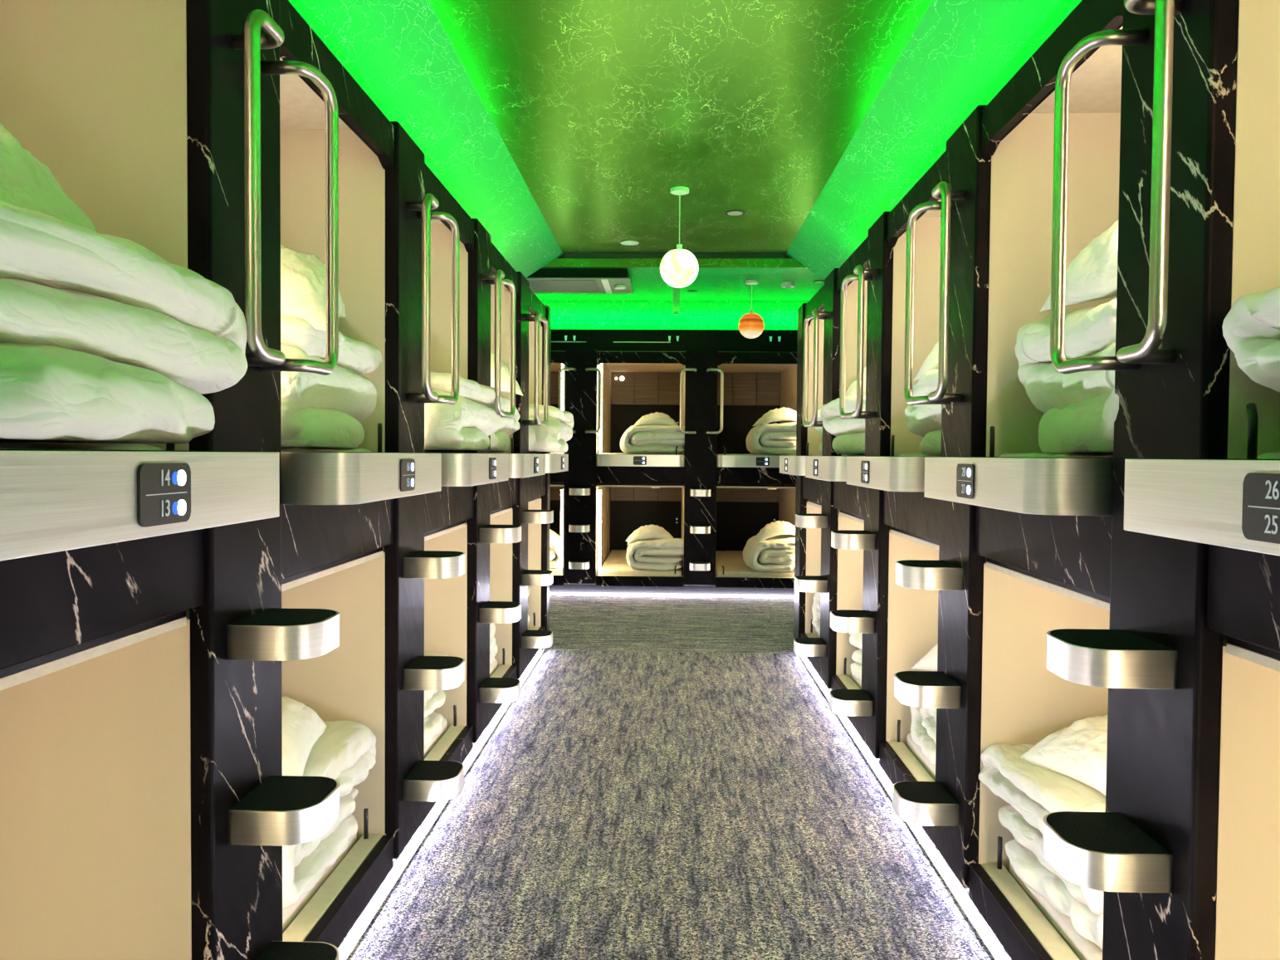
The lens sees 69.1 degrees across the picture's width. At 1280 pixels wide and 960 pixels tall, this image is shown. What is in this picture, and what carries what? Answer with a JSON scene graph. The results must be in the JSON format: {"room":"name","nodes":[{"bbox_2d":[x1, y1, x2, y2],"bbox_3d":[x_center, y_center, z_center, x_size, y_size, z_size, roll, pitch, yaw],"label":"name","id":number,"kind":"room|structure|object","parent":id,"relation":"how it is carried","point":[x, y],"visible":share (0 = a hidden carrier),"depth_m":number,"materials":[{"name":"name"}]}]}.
{"room":"capsule hotel","nodes":[
{"label":"capsule hotel","id":0,"kind":"room"},
{"bbox_2d":[288,0,563,278],"bbox_3d":[-1.020,-1.412,2.842,0.620,0.447,8.290,0,2,2],"label":"ceiling","id":1,"kind":"structure","parent":0,"point":[400,53],"depth_m":3.73,"materials":[{"name":"paint"}]},
{"bbox_2d":[337,594,1011,959],"bbox_3d":[0.158,1.198,4.732,6.400,0.050,12.200,0,2,2],"label":"floor","id":2,"kind":"structure","parent":0,"point":[668,779],"depth_m":3.29,"materials":[{"name":"carpet"}]},
{"bbox_2d":[0,610,191,959],"bbox_3d":[-1.781,0.695,1.246,2.027,0.944,0.842,0,2,2],"label":"capsule","id":3,"kind":"object","parent":2,"relation":"on","point":[95,746],"visible":0.89,"depth_m":1.62,"materials":[{"name":"beige plastic"}]},
{"bbox_2d":[0,0,279,669],"bbox_3d":[-1.693,-0.393,1.214,2.186,1.222,0.846,0,2,2],"label":"capsule","id":4,"kind":"object","parent":3,"relation":"on","point":[95,544],"visible":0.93,"depth_m":1.53,"materials":[{"name":"beige plastic"}]},
{"bbox_2d":[0,441,162,449],"bbox_3d":[-1.759,-0.026,1.226,1.900,0.071,0.776,0,2,2],"label":"mattress","id":5,"kind":"object","parent":4,"relation":"on","point":[9,445],"visible":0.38,"depth_m":1.41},
{"bbox_2d":[0,200,247,443],"bbox_3d":[-0.943,-0.194,1.149,0.702,0.288,0.961,0,2,0],"label":"duvet","id":6,"kind":"object","parent":5,"relation":"on","point":[104,338],"visible":1,"depth_m":1.11,"materials":[{"name":"white fabric"}]},
{"bbox_2d":[0,122,97,232],"bbox_3d":[-0.962,-0.397,1.157,0.372,0.248,0.589,0,2,-6],"label":"pillow","id":7,"kind":"object","parent":6,"relation":"on","point":[26,183],"visible":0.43,"depth_m":1.20,"materials":[{"name":"white fabric"}]},
{"bbox_2d":[0,449,279,561],"bbox_3d":[-0.702,0.016,1.193,0.184,0.107,0.802,0,2,2],"label":"shelf","id":8,"kind":"object","parent":4,"relation":"attached to","point":[51,500],"depth_m":1.10,"materials":[{"name":"metal"}]},
{"bbox_2d":[186,0,339,959],"bbox_3d":[-0.677,0.068,1.744,0.198,2.149,0.389,0,2,2],"label":"ladder","id":9,"kind":"object","parent":4,"relation":"attached to","point":[244,810],"visible":1,"depth_m":1.68,"materials":[{"name":"black stone"}]},
{"bbox_2d":[185,547,393,947],"bbox_3d":[-1.746,0.665,2.345,2.027,0.944,0.842,0,2,2],"label":"capsule","id":10,"kind":"object","parent":2,"relation":"on","point":[346,682],"visible":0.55,"depth_m":2.71,"materials":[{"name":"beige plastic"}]},
{"bbox_2d":[282,832,356,933],"bbox_3d":[-1.784,1.030,2.356,1.900,0.071,0.776,0,2,2],"label":"mattress","id":11,"kind":"object","parent":10,"relation":"on","point":[290,913],"visible":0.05,"depth_m":2.33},
{"bbox_2d":[282,720,376,907],"bbox_3d":[-1.062,0.846,2.411,0.595,0.312,0.699,0,2,2],"label":"duvet","id":12,"kind":"object","parent":11,"relation":"on","point":[345,752],"visible":0.28,"depth_m":2.44,"materials":[{"name":"white fabric"}]},
{"bbox_2d":[282,695,327,775],"bbox_3d":[-1.026,0.650,2.359,0.399,0.210,0.580,0,2,-10],"label":"pillow","id":13,"kind":"object","parent":12,"relation":"on","point":[302,726],"visible":0.16,"depth_m":2.33,"materials":[{"name":"white fabric"}]},
{"bbox_2d":[279,0,441,579],"bbox_3d":[-1.658,-0.423,2.313,2.186,1.222,0.846,0,2,2],"label":"capsule","id":14,"kind":"object","parent":10,"relation":"on","point":[336,505],"visible":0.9,"depth_m":2.53,"materials":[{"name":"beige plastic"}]},
{"bbox_2d":[281,446,371,451],"bbox_3d":[-1.724,-0.056,2.325,1.900,0.071,0.776,0,2,2],"label":"mattress","id":15,"kind":"object","parent":14,"relation":"on","point":[283,448],"visible":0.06,"depth_m":2.32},
{"bbox_2d":[280,313,381,448],"bbox_3d":[-1.048,-0.253,2.360,0.640,0.337,0.953,0,2,-1],"label":"duvet","id":16,"kind":"object","parent":15,"relation":"on","point":[318,410],"visible":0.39,"depth_m":2.26,"materials":[{"name":"white fabric"}]},
{"bbox_2d":[280,244,346,332],"bbox_3d":[-0.963,-0.488,2.370,0.380,0.286,0.594,0,2,-15],"label":"pillow","id":17,"kind":"object","parent":16,"relation":"on","point":[303,276],"visible":0.27,"depth_m":2.18,"materials":[{"name":"white fabric"}]},
{"bbox_2d":[281,451,441,504],"bbox_3d":[-0.667,-0.014,2.292,0.184,0.107,0.802,0,2,2],"label":"shelf","id":18,"kind":"object","parent":14,"relation":"attached to","point":[307,477],"depth_m":1.93,"materials":[{"name":"metal"}]},
{"bbox_2d":[384,121,464,859],"bbox_3d":[-0.641,0.038,2.843,0.198,2.149,0.389,0,2,2],"label":"ladder","id":19,"kind":"object","parent":14,"relation":"attached to","point":[410,780],"visible":0.98,"depth_m":2.77,"materials":[{"name":"black stone"}]},
{"bbox_2d":[382,520,473,825],"bbox_3d":[-1.710,0.635,3.444,2.027,0.944,0.842,0,2,2],"label":"capsule","id":20,"kind":"object","parent":2,"relation":"on","point":[445,599],"visible":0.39,"depth_m":3.81,"materials":[{"name":"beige plastic"}]},
{"bbox_2d":[424,717,447,757],"bbox_3d":[-1.749,1.000,3.455,1.900,0.071,0.776,0,2,2],"label":"mattress","id":21,"kind":"object","parent":20,"relation":"on","point":[436,738],"visible":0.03,"depth_m":3.62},
{"bbox_2d":[424,651,449,747],"bbox_3d":[-1.070,0.826,3.472,0.636,0.293,0.694,1,2,8],"label":"duvet","id":22,"kind":"object","parent":21,"relation":"on","point":[433,699],"visible":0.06,"depth_m":3.50,"materials":[{"name":"white fabric"}]},
{"bbox_2d":[424,163,508,532],"bbox_3d":[-1.623,-0.453,3.412,2.186,1.222,0.846,0,2,2],"label":"capsule","id":23,"kind":"object","parent":20,"relation":"on","point":[462,470],"visible":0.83,"depth_m":3.67,"materials":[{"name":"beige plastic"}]},
{"bbox_2d":[424,449,458,452],"bbox_3d":[-1.688,-0.086,3.424,1.900,0.071,0.776,0,2,2],"label":"mattress","id":24,"kind":"object","parent":23,"relation":"on","point":[425,451],"visible":0.02,"depth_m":3.58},
{"bbox_2d":[424,371,503,449],"bbox_3d":[-0.892,-0.259,3.496,0.640,0.290,1.000,0,2,2],"label":"duvet","id":25,"kind":"object","parent":24,"relation":"on","point":[466,424],"visible":0.38,"depth_m":3.23,"materials":[{"name":"white fabric"}]},
{"bbox_2d":[441,453,508,486],"bbox_3d":[-0.631,-0.044,3.391,0.184,0.107,0.802,0,2,2],"label":"shelf","id":26,"kind":"object","parent":23,"relation":"attached to","point":[457,469],"depth_m":3.07,"materials":[{"name":"metal"}]},
{"bbox_2d":[466,218,521,742],"bbox_3d":[-0.606,0.008,3.942,0.198,2.149,0.389,0,2,2],"label":"ladder","id":27,"kind":"object","parent":23,"relation":"attached to","point":[481,689],"visible":0.94,"depth_m":3.87,"materials":[{"name":"black stone"}]},
{"bbox_2d":[338,648,544,959],"bbox_3d":[-0.767,1.221,2.460,0.034,0.014,7.400,0,2,2],"label":"light strip","id":28,"kind":"object","parent":2,"relation":"on","point":[358,930],"visible":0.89,"depth_m":2.99,"materials":[{"name":"white"}]},
{"bbox_2d":[465,505,517,725],"bbox_3d":[-1.675,0.605,4.543,2.027,0.944,0.842,0,2,2],"label":"capsule","id":29,"kind":"object","parent":2,"relation":"on","point":[500,554],"visible":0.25,"depth_m":4.91,"materials":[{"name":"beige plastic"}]},
{"bbox_2d":[490,242,545,512],"bbox_3d":[-1.587,-0.483,4.511,2.186,1.222,0.846,0,2,2],"label":"capsule","id":30,"kind":"object","parent":29,"relation":"on","point":[504,493],"visible":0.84,"depth_m":4.64,"materials":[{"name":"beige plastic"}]},
{"bbox_2d":[490,450,506,453],"bbox_3d":[-1.653,-0.116,4.523,1.900,0.071,0.776,0,2,2],"label":"mattress","id":31,"kind":"object","parent":30,"relation":"on","point":[491,451],"visible":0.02,"depth_m":4.73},
{"bbox_2d":[490,396,520,450],"bbox_3d":[-0.925,-0.284,4.470,0.647,0.287,0.896,0,2,-4],"label":"duvet","id":32,"kind":"object","parent":31,"relation":"on","point":[500,439],"visible":0.19,"depth_m":4.46,"materials":[{"name":"white fabric"}]},
{"bbox_2d":[508,453,545,478],"bbox_3d":[-0.596,-0.074,4.490,0.184,0.107,0.802,0,2,2],"label":"shelf","id":33,"kind":"object","parent":30,"relation":"attached to","point":[520,465],"depth_m":4.19,"materials":[{"name":"metal"}]},
{"bbox_2d":[512,271,553,678],"bbox_3d":[-0.571,-0.022,5.041,0.198,2.149,0.389,0,2,2],"label":"ladder","id":34,"kind":"object","parent":30,"relation":"attached to","point":[523,638],"visible":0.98,"depth_m":4.96,"materials":[{"name":"black stone"}]},
{"bbox_2d":[511,496,544,669],"bbox_3d":[-1.640,0.575,5.642,2.027,0.944,0.842,0,2,2],"label":"capsule","id":35,"kind":"object","parent":2,"relation":"on","point":[534,530],"visible":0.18,"depth_m":6.01,"materials":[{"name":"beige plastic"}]},
{"bbox_2d":[527,288,568,499],"bbox_3d":[-1.552,-0.513,5.610,2.186,1.222,0.846,0,2,2],"label":"capsule","id":36,"kind":"object","parent":35,"relation":"on","point":[554,462],"visible":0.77,"depth_m":5.79,"materials":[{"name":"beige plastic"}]},
{"bbox_2d":[540,305,551,630],"bbox_3d":[-0.616,-0.050,6.060,0.043,2.149,0.128,0,2,2],"label":"end panel","id":37,"kind":"object","parent":36,"relation":"attached to","point":[544,608],"visible":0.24,"depth_m":6.02,"materials":[{"name":"black stone"}]},
{"bbox_3d":[-1.618,-0.146,5.622,1.900,0.071,0.776,0,2,2],"label":"mattress","id":38,"kind":"object","parent":36,"relation":"on","visible":0},
{"bbox_2d":[528,403,573,451],"bbox_3d":[-0.762,-0.317,5.652,0.672,0.290,1.001,0,2,2],"label":"duvet","id":39,"kind":"object","parent":38,"relation":"on","point":[553,437],"visible":0.34,"depth_m":5.27,"materials":[{"name":"white fabric"}]},
{"bbox_2d":[549,482,564,585],"bbox_3d":[-1.068,0.471,9.577,0.842,0.944,2.027,0,2,2],"label":"capsule","id":40,"kind":"object","parent":2,"relation":"on","point":[557,505],"visible":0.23,"depth_m":8.63,"materials":[{"name":"beige plastic"}]},
{"bbox_2d":[550,349,565,482],"bbox_3d":[-1.062,-0.615,9.468,0.846,1.222,2.186,0,2,2],"label":"capsule","id":41,"kind":"object","parent":40,"relation":"on","point":[557,356],"visible":0.07,"depth_m":8.57,"materials":[{"name":"beige plastic"}]},
{"bbox_2d":[596,483,683,586],"bbox_3d":[0.032,0.481,9.542,0.842,0.944,2.027,0,2,2],"label":"capsule","id":42,"kind":"object","parent":2,"relation":"on","point":[618,515],"visible":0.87,"depth_m":10.51,"materials":[{"name":"beige plastic"}]},
{"bbox_2d":[598,549,681,575],"bbox_3d":[0.030,0.846,9.588,0.776,0.071,1.900,0,2,2],"label":"mattress","id":43,"kind":"object","parent":42,"relation":"on","point":[616,563],"visible":0.48,"depth_m":8.71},
{"bbox_2d":[626,537,683,570],"bbox_3d":[0.167,0.685,8.880,0.633,0.296,0.595,0,2,2],"label":"duvet","id":44,"kind":"object","parent":43,"relation":"on","point":[652,554],"visible":0.92,"depth_m":8.62,"materials":[{"name":"white fabric"}]},
{"bbox_2d":[625,524,673,545],"bbox_3d":[0.106,0.516,8.834,0.480,0.187,0.340,0,2,-4],"label":"pillow","id":45,"kind":"object","parent":44,"relation":"on","point":[649,531],"visible":0.8,"depth_m":8.70,"materials":[{"name":"white fabric"}]},
{"bbox_2d":[596,349,685,483],"bbox_3d":[0.038,-0.605,9.433,0.846,1.222,2.186,0,2,2],"label":"capsule","id":46,"kind":"object","parent":42,"relation":"on","point":[640,368],"visible":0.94,"depth_m":9.63,"materials":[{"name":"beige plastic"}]},
{"bbox_2d":[558,349,601,583],"bbox_3d":[-0.548,-0.116,8.461,0.389,2.149,0.198,0,2,2],"label":"ladder","id":47,"kind":"object","parent":46,"relation":"attached to","point":[581,369],"visible":0.89,"depth_m":8.51,"materials":[{"name":"black stone"}]},
{"bbox_2d":[596,454,684,466],"bbox_3d":[0.003,-0.178,8.450,0.802,0.107,0.184,0,2,2],"label":"shelf","id":48,"kind":"object","parent":46,"relation":"attached to","point":[602,460],"depth_m":8.36,"materials":[{"name":"metal"}]},
{"bbox_2d":[599,452,682,454],"bbox_3d":[0.037,-0.240,9.506,0.776,0.071,1.900,0,2,2],"label":"mattress","id":49,"kind":"object","parent":46,"relation":"on","point":[604,452],"visible":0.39,"depth_m":8.57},
{"bbox_2d":[620,425,684,453],"bbox_3d":[0.162,-0.384,8.817,0.708,0.264,0.636,0,2,2],"label":"duvet","id":50,"kind":"object","parent":49,"relation":"on","point":[645,438],"visible":0.87,"depth_m":8.54,"materials":[{"name":"white fabric"}]},
{"bbox_2d":[550,328,797,350],"bbox_3d":[0.303,-1.292,8.603,4.600,0.193,0.040,0,2,2],"label":"trim","id":51,"kind":"structure","parent":46,"relation":"on","point":[689,339],"depth_m":8.58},
{"bbox_2d":[549,583,794,596],"bbox_3d":[0.283,0.987,8.601,4.600,0.160,0.012,0,2,2],"label":"baseboard","id":52,"kind":"structure","parent":2,"relation":"on","point":[567,588],"depth_m":8.60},
{"bbox_2d":[715,483,795,588],"bbox_3d":[1.131,0.491,9.507,0.842,0.944,2.027,0,2,2],"label":"capsule","id":53,"kind":"object","parent":2,"relation":"on","point":[743,510],"visible":0.56,"depth_m":10.48,"materials":[{"name":"black plastic"}]},
{"bbox_2d":[715,550,794,576],"bbox_3d":[1.129,0.855,9.553,0.776,0.071,1.900,0,2,2],"label":"mattress","id":54,"kind":"object","parent":53,"relation":"on","point":[734,564],"visible":0.37,"depth_m":8.87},
{"bbox_2d":[742,534,795,571],"bbox_3d":[1.326,0.681,8.839,0.693,0.324,0.605,0,2,-4],"label":"duvet","id":55,"kind":"object","parent":54,"relation":"on","point":[774,554],"visible":0.83,"depth_m":8.58,"materials":[{"name":"white fabric"}]},
{"bbox_2d":[716,350,796,484],"bbox_3d":[1.137,-0.596,9.398,0.846,1.222,2.186,0,2,2],"label":"capsule","id":56,"kind":"object","parent":53,"relation":"on","point":[751,396],"visible":0.71,"depth_m":10.04,"materials":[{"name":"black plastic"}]},
{"bbox_2d":[679,350,723,585],"bbox_3d":[0.551,-0.106,8.426,0.389,2.149,0.198,0,2,2],"label":"ladder","id":57,"kind":"object","parent":56,"relation":"attached to","point":[701,369],"visible":1,"depth_m":8.48,"materials":[{"name":"black stone"}]},
{"bbox_2d":[716,454,779,467],"bbox_3d":[1.102,-0.168,8.415,0.802,0.107,0.184,0,2,2],"label":"shelf","id":58,"kind":"object","parent":56,"relation":"attached to","point":[723,461],"depth_m":8.33,"materials":[{"name":"metal"}]},
{"bbox_2d":[716,453,796,460],"bbox_3d":[1.136,-0.230,9.471,0.776,0.071,1.900,0,2,2],"label":"mattress","id":59,"kind":"object","parent":56,"relation":"on","point":[725,453],"visible":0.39,"depth_m":8.54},
{"bbox_2d":[745,421,796,454],"bbox_3d":[1.359,-0.395,8.792,0.699,0.306,0.595,0,2,2],"label":"duvet","id":60,"kind":"object","parent":59,"relation":"on","point":[773,438],"visible":0.7,"depth_m":8.54,"materials":[{"name":"white fabric"}]},
{"bbox_2d":[801,499,840,678],"bbox_3d":[2.018,0.610,5.419,2.027,0.944,0.842,0,2,2],"label":"capsule","id":61,"kind":"object","parent":2,"relation":"on","point":[813,534],"visible":0.15,"depth_m":5.85,"materials":[{"name":"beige plastic"}]},
{"bbox_2d":[779,284,824,503],"bbox_3d":[1.947,-0.479,5.391,2.186,1.222,0.846,0,2,2],"label":"capsule","id":62,"kind":"object","parent":61,"relation":"on","point":[791,465],"visible":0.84,"depth_m":5.80,"materials":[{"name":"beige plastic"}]},
{"bbox_2d":[779,455,805,475],"bbox_3d":[0.949,-0.088,5.434,0.184,0.107,0.802,0,2,2],"label":"shelf","id":63,"kind":"object","parent":62,"relation":"attached to","point":[791,465],"depth_m":5.15,"materials":[{"name":"metal"}]},
{"bbox_2d":[793,302,809,638],"bbox_3d":[1.035,-0.034,5.954,0.043,2.149,0.235,0,2,2],"label":"end panel","id":64,"kind":"object","parent":62,"relation":"attached to","point":[801,431],"visible":0.5,"depth_m":5.86,"materials":[{"name":"black stone"}]},
{"bbox_2d":[830,509,890,739],"bbox_3d":[1.982,0.640,4.320,2.027,0.944,0.842,0,2,2],"label":"capsule","id":65,"kind":"object","parent":2,"relation":"on","point":[850,562],"visible":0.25,"depth_m":4.75,"materials":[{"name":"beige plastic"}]},
{"bbox_2d":[805,236,868,517],"bbox_3d":[1.911,-0.449,4.292,2.186,1.222,0.846,0,2,2],"label":"capsule","id":66,"kind":"object","parent":65,"relation":"on","point":[849,498],"visible":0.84,"depth_m":4.47,"materials":[{"name":"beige plastic"}]},
{"bbox_2d":[793,268,840,688],"bbox_3d":[0.923,-0.006,4.886,0.198,2.149,0.389,0,2,2],"label":"ladder","id":67,"kind":"object","parent":66,"relation":"attached to","point":[824,647],"visible":0.96,"depth_m":4.81,"materials":[{"name":"black stone"}]},
{"bbox_2d":[805,455,846,481],"bbox_3d":[0.914,-0.058,4.335,0.184,0.107,0.802,0,2,2],"label":"shelf","id":68,"kind":"object","parent":66,"relation":"attached to","point":[833,468],"depth_m":4.03,"materials":[{"name":"metal"}]},
{"bbox_2d":[845,454,864,455],"bbox_3d":[1.972,-0.081,4.300,1.900,0.071,0.776,0,2,2],"label":"mattress","id":69,"kind":"object","parent":66,"relation":"on","point":[846,454],"visible":0.02,"depth_m":4.47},
{"bbox_2d":[820,394,865,454],"bbox_3d":[1.226,-0.259,4.316,0.616,0.278,0.985,0,2,-4],"label":"duvet","id":70,"kind":"object","parent":69,"relation":"on","point":[849,433],"visible":0.27,"depth_m":4.28,"materials":[{"name":"white fabric"}]},
{"bbox_2d":[799,655,1008,959],"bbox_3d":[0.936,1.236,2.406,0.034,0.014,7.400,0,2,2],"label":"light strip","id":71,"kind":"object","parent":2,"relation":"on","point":[985,935],"visible":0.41,"depth_m":2.99,"materials":[{"name":"white"}]},
{"bbox_2d":[879,526,986,850],"bbox_3d":[1.947,0.670,3.221,2.027,0.944,0.842,0,2,2],"label":"capsule","id":72,"kind":"object","parent":2,"relation":"on","point":[912,627],"visible":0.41,"depth_m":3.65,"materials":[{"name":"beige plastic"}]},
{"bbox_2d":[846,151,945,542],"bbox_3d":[1.876,-0.419,3.193,2.186,1.222,0.846,0,2,2],"label":"capsule","id":73,"kind":"object","parent":72,"relation":"on","point":[901,478],"visible":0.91,"depth_m":3.60,"materials":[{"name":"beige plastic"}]},
{"bbox_2d":[828,210,893,758],"bbox_3d":[0.888,0.024,3.788,0.198,2.149,0.389,0,2,2],"label":"ladder","id":74,"kind":"object","parent":73,"relation":"attached to","point":[869,702],"visible":0.98,"depth_m":3.71,"materials":[{"name":"black stone"}]},
{"bbox_2d":[846,455,924,492],"bbox_3d":[0.878,-0.028,3.236,0.184,0.107,0.802,0,2,2],"label":"shelf","id":75,"kind":"object","parent":73,"relation":"attached to","point":[892,473],"depth_m":2.91,"materials":[{"name":"metal"}]},
{"bbox_2d":[898,453,940,456],"bbox_3d":[1.936,-0.051,3.201,1.900,0.071,0.776,0,2,2],"label":"mattress","id":76,"kind":"object","parent":73,"relation":"on","point":[902,454],"visible":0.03,"depth_m":3.34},
{"bbox_2d":[904,369,941,453],"bbox_3d":[1.234,-0.239,2.992,0.636,0.310,0.958,0,2,2],"label":"duvet","id":77,"kind":"object","parent":76,"relation":"on","point":[923,420],"visible":0.11,"depth_m":3.08,"materials":[{"name":"white fabric"}]},
{"bbox_2d":[906,732,935,781],"bbox_3d":[1.980,1.036,3.229,1.900,0.071,0.776,0,2,2],"label":"mattress","id":78,"kind":"object","parent":72,"relation":"on","point":[913,747],"visible":0.04,"depth_m":3.44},
{"bbox_2d":[909,669,937,767],"bbox_3d":[1.292,0.829,3.203,0.605,0.338,0.693,0,2,2],"label":"duvet","id":79,"kind":"object","parent":78,"relation":"on","point":[923,727],"visible":0.09,"depth_m":3.36,"materials":[{"name":"white fabric"}]},
{"bbox_2d":[968,556,1226,959],"bbox_3d":[1.912,0.700,2.122,2.027,0.944,0.842,0,2,2],"label":"capsule","id":80,"kind":"object","parent":2,"relation":"on","point":[1023,701],"visible":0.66,"depth_m":2.54,"materials":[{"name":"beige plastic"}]},
{"bbox_2d":[924,0,1123,596],"bbox_3d":[1.841,-0.389,2.094,2.186,1.222,0.846,0,2,2],"label":"capsule","id":81,"kind":"object","parent":80,"relation":"on","point":[1050,517],"visible":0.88,"depth_m":2.44,"materials":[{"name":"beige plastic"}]},
{"bbox_2d":[892,104,991,888],"bbox_3d":[0.852,0.054,2.688,0.198,2.149,0.389,0,2,2],"label":"ladder","id":82,"kind":"object","parent":81,"relation":"attached to","point":[950,803],"visible":0.97,"depth_m":2.61,"materials":[{"name":"black stone"}]},
{"bbox_2d":[924,456,1113,515],"bbox_3d":[0.843,0.002,2.137,0.184,0.107,0.802,0,2,2],"label":"shelf","id":83,"kind":"object","parent":81,"relation":"attached to","point":[1038,486],"depth_m":1.78,"materials":[{"name":"metal"}]},
{"bbox_2d":[999,452,1113,457],"bbox_3d":[1.901,-0.021,2.102,1.900,0.071,0.776,0,2,2],"label":"mattress","id":84,"kind":"object","parent":81,"relation":"on","point":[1023,455],"visible":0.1,"depth_m":2.18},
{"bbox_2d":[1014,298,1118,453],"bbox_3d":[1.230,-0.240,2.043,0.646,0.364,0.875,1,2,8],"label":"duvet","id":85,"kind":"object","parent":84,"relation":"on","point":[1081,408],"visible":0.38,"depth_m":2.04,"materials":[{"name":"white fabric"}]},
{"bbox_2d":[1039,219,1118,312],"bbox_3d":[1.165,-0.496,1.969,0.366,0.265,0.588,0,2,-3],"label":"pillow","id":86,"kind":"object","parent":85,"relation":"on","point":[1091,275],"visible":0.16,"depth_m":2.03,"materials":[{"name":"white fabric"}]},
{"bbox_2d":[1009,860,1102,959],"bbox_3d":[1.944,1.065,2.131,1.900,0.071,0.776,0,2,2],"label":"mattress","id":87,"kind":"object","parent":80,"relation":"on","point":[1085,949],"visible":0.15,"depth_m":2.19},
{"bbox_2d":[978,742,1105,949],"bbox_3d":[1.238,0.862,2.250,0.599,0.324,0.727,0,2,-4],"label":"duvet","id":88,"kind":"object","parent":87,"relation":"on","point":[1033,792],"visible":0.33,"depth_m":2.26,"materials":[{"name":"white fabric"}]},
{"bbox_2d":[1020,714,1107,795],"bbox_3d":[1.215,0.660,2.200,0.399,0.210,0.580,0,2,-10],"label":"pillow","id":89,"kind":"object","parent":88,"relation":"on","point":[1077,751],"visible":0.22,"depth_m":2.23,"materials":[{"name":"white fabric"}]},
{"bbox_2d":[1214,635,1279,959],"bbox_3d":[1.876,0.730,1.022,2.027,0.944,0.842,0,2,2],"label":"capsule","id":90,"kind":"object","parent":2,"relation":"on","point":[1248,923],"visible":0.86,"depth_m":1.45,"materials":[{"name":"beige laminate"}]},
{"bbox_2d":[1123,0,1279,652],"bbox_3d":[1.805,-0.359,0.995,2.186,1.222,0.846,0,2,2],"label":"capsule","id":91,"kind":"object","parent":90,"relation":"on","point":[1231,505],"visible":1,"depth_m":1.39,"materials":[{"name":"beige laminate"}]},
{"bbox_2d":[1042,0,1238,959],"bbox_3d":[0.817,0.084,1.589,0.198,2.149,0.389,0,2,2],"label":"ladder","id":92,"kind":"object","parent":91,"relation":"attached to","point":[1152,852],"visible":1,"depth_m":1.51,"materials":[{"name":"black stone"}]},
{"bbox_2d":[1123,459,1279,556],"bbox_3d":[0.808,0.032,1.038,0.184,0.107,0.802,0,2,2],"label":"shelf","id":93,"kind":"object","parent":91,"relation":"attached to","point":[1231,503],"depth_m":1.18,"materials":[{"name":"metal"}]},
{"bbox_2d":[1256,452,1279,459],"bbox_3d":[1.865,0.009,1.003,1.900,0.071,0.776,0,2,2],"label":"mattress","id":94,"kind":"object","parent":91,"relation":"on","point":[1267,455],"visible":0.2,"depth_m":1.38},
{"bbox_2d":[1221,286,1279,391],"bbox_3d":[1.180,-0.158,0.997,0.616,0.257,0.938,0,2,-4],"label":"duvet","id":95,"kind":"object","parent":94,"relation":"on","point":[1251,328],"visible":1,"depth_m":1.34,"materials":[{"name":"white fabric"}]},
{"bbox_2d":[540,299,809,329],"bbox_3d":[0.309,-1.458,8.738,6.200,0.460,0.640,0,2,2],"label":"wall","id":96,"kind":"structure","parent":0,"point":[565,314],"depth_m":8.57,"materials":[{"name":"paint"}]},
{"bbox_2d":[534,268,824,300],"bbox_3d":[0.277,-1.634,7.693,6.200,0.050,1.440,0,2,2],"label":"ceiling","id":97,"kind":"structure","parent":0,"point":[647,283],"depth_m":7.73,"materials":[{"name":"paint"}]},
{"bbox_2d":[526,268,633,293],"bbox_3d":[-0.635,-1.555,7.340,1.140,0.097,0.650,0,2,2],"label":"air conditioner","id":98,"kind":"object","parent":97,"relation":"attached to","point":[542,280],"visible":0.8,"depth_m":7.11,"materials":[{"name":"grey plastic"}]},
{"bbox_2d":[527,279,600,292],"bbox_3d":[-0.706,-1.528,7.334,0.760,0.006,0.532,0,2,2],"label":"grille","id":99,"kind":"object","parent":98,"relation":"attached to","point":[536,285],"depth_m":7.30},
{"bbox_2d":[541,258,806,268],"bbox_3d":[0.254,-1.621,6.956,2.060,0.065,0.035,0,2,2],"label":"trim","id":100,"kind":"structure","parent":97,"relation":"attached to","point":[557,262],"depth_m":6.94,"materials":[{"name":"paper"}]},
{"bbox_2d":[737,279,764,338],"bbox_3d":[0.896,-1.368,7.471,0.208,0.460,0.208,0,2,2],"label":"pendant lamp","id":101,"kind":"object","parent":97,"relation":"hanging from","point":[751,324],"visible":1,"depth_m":7.41,"materials":[{"name":"glass"}]},
{"bbox_2d":[428,0,931,253],"bbox_3d":[0.120,-1.600,2.785,1.660,0.050,8.260,0,2,2],"label":"ceiling","id":102,"kind":"structure","parent":0,"point":[602,109],"depth_m":3.94,"materials":[{"name":"paint"}]},
{"bbox_2d":[564,253,784,258],"bbox_3d":[0.253,-1.696,6.927,1.640,0.085,0.020,0,2,2],"label":"trim","id":103,"kind":"structure","parent":102,"relation":"attached to","point":[566,255],"depth_m":6.92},
{"bbox_2d":[659,185,698,288],"bbox_3d":[0.223,-1.365,5.250,0.218,0.554,0.218,0,2,2],"label":"pendant lamp","id":104,"kind":"object","parent":102,"relation":"hanging from","point":[679,266],"visible":1,"depth_m":5.18,"materials":[{"name":"glass"}]},
{"bbox_2d":[785,0,1081,278],"bbox_3d":[1.259,-1.393,2.769,0.620,0.447,8.290,0,2,2],"label":"ceiling","id":105,"kind":"structure","parent":0,"point":[960,55],"depth_m":3.70,"materials":[{"name":"paint"}]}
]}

